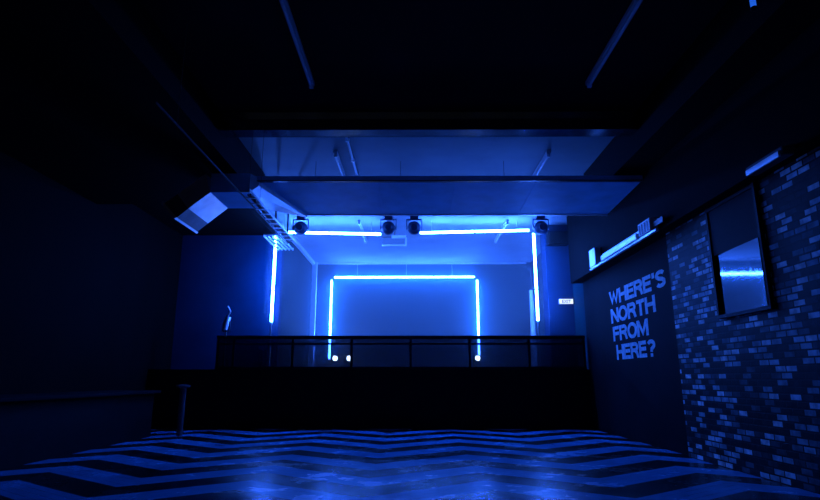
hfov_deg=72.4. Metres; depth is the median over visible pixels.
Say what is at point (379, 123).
ceiling beam
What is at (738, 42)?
ceiling
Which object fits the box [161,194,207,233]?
outlet
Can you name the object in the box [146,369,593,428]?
stage
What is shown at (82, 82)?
ceiling
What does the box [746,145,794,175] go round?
wall heater
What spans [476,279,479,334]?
tube
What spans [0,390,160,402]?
countertop
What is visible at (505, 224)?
light
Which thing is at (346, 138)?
conduit
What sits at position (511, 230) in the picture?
tube
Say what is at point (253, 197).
cable tray
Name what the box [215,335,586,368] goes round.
railing
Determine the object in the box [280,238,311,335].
wall
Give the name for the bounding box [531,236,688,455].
wall
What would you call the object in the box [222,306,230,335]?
light
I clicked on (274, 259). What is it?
tube
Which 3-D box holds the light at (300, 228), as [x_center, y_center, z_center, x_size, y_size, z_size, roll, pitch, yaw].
[-2.381,-0.559,12.186,0.313,0.470,0.326,-11,-17,40]
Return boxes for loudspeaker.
[546,231,567,245]
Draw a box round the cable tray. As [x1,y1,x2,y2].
[156,23,296,243]
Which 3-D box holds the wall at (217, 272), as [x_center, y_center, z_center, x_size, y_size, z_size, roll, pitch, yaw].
[-4.232,1.164,13.144,2.400,3.400,0.200,0,-13,0]
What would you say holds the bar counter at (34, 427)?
on the floor
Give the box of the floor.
[0,429,819,499]
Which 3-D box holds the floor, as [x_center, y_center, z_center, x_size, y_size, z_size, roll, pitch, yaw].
[-0.897,2.219,4.985,9.150,0.100,13.100,0,-13,0]
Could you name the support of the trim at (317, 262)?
attached to the wall at (360, 306)
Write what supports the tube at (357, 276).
hanging from the ceiling at (362, 55)
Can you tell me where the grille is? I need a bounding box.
[549,232,567,242]
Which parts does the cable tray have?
hanger rod, rail, rail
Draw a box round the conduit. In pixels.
[345,137,358,175]
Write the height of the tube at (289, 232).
0.340 m
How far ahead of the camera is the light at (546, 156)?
9.17 m
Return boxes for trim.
[280,223,314,264]
[309,262,317,335]
[317,262,525,263]
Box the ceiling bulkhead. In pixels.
[567,17,819,283]
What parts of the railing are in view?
post, panel, post, panel, post, panel, post, panel, rail, rail, rail, post, panel, post, panel, post, panel, post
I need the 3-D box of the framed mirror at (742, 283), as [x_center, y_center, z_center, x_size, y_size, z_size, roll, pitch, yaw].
[3.598,0.045,6.177,0.053,1.330,1.000,0,-13,0]
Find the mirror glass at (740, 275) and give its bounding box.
[715,237,767,314]
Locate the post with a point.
(532, 316)
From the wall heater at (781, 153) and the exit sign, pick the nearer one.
the wall heater at (781, 153)
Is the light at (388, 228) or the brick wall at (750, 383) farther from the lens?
the light at (388, 228)
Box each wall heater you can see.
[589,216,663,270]
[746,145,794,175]
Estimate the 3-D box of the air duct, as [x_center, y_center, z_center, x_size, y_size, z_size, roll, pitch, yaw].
[-0.077,-0.872,9.061,7.085,1.255,1.735,0,-13,0]
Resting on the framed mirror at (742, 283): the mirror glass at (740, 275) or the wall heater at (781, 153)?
the mirror glass at (740, 275)
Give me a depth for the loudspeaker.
12.79 m
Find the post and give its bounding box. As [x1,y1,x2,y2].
[529,290,535,334]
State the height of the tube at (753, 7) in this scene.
0.535 m
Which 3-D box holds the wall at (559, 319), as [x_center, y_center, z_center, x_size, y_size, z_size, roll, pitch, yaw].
[3.433,1.128,12.988,0.570,3.400,0.500,0,-13,0]
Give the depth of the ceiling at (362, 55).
6.64 m
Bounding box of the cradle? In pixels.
[382,227,406,246]
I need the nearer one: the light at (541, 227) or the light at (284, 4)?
the light at (284, 4)
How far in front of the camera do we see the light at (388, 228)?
12.09 m
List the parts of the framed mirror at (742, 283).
frame, frame, panel, frame, frame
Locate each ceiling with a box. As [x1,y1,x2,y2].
[0,0,273,234]
[139,0,727,261]
[584,0,819,174]
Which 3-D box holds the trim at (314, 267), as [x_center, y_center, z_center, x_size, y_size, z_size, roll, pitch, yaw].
[-2.936,2.031,16.930,0.150,3.400,0.120,0,-13,0]
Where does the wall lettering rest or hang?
attached to the wall at (639, 399)
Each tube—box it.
[270,237,276,335]
[288,221,382,235]
[329,279,332,335]
[333,262,475,277]
[418,221,530,233]
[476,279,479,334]
[532,232,539,334]
[749,0,757,11]
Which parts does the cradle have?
bracket plate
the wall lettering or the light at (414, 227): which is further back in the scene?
the light at (414, 227)
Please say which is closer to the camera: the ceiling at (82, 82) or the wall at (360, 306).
the ceiling at (82, 82)
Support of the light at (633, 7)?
attached to the ceiling at (362, 55)
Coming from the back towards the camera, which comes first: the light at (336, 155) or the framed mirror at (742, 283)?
the light at (336, 155)
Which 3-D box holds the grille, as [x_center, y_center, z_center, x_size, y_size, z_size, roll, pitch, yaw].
[3.395,-0.284,12.781,0.420,0.260,0.015,0,-13,0]
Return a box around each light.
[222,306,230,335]
[279,0,314,88]
[292,215,308,234]
[333,151,345,175]
[357,220,366,242]
[380,216,396,234]
[406,216,421,234]
[494,220,508,242]
[532,150,550,175]
[532,216,548,234]
[585,0,642,87]
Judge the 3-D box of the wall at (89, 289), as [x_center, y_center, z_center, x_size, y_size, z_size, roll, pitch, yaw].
[-5.558,0.623,8.095,0.200,4.600,18.400,0,-13,0]
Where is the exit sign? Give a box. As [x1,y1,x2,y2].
[559,299,572,303]
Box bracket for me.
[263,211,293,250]
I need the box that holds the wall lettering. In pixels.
[609,269,665,359]
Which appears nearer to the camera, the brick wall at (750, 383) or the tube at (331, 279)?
the brick wall at (750, 383)
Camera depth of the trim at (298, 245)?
15.34 m
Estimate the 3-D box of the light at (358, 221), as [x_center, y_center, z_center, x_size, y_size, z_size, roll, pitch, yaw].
[-1.151,-0.426,13.594,0.066,0.100,1.900,0,-13,0]
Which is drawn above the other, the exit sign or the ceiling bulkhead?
the ceiling bulkhead
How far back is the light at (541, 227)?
12.07 m
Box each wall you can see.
[0,151,182,394]
[170,229,284,368]
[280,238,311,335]
[315,262,531,335]
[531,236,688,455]
[540,225,575,334]
[666,146,819,493]
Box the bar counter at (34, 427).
[0,384,190,469]
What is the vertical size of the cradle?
0.475 m
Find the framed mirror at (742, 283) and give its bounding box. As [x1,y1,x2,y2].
[704,182,775,318]
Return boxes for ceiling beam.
[218,110,638,136]
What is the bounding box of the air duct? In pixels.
[161,161,642,233]
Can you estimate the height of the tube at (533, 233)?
3.140 m

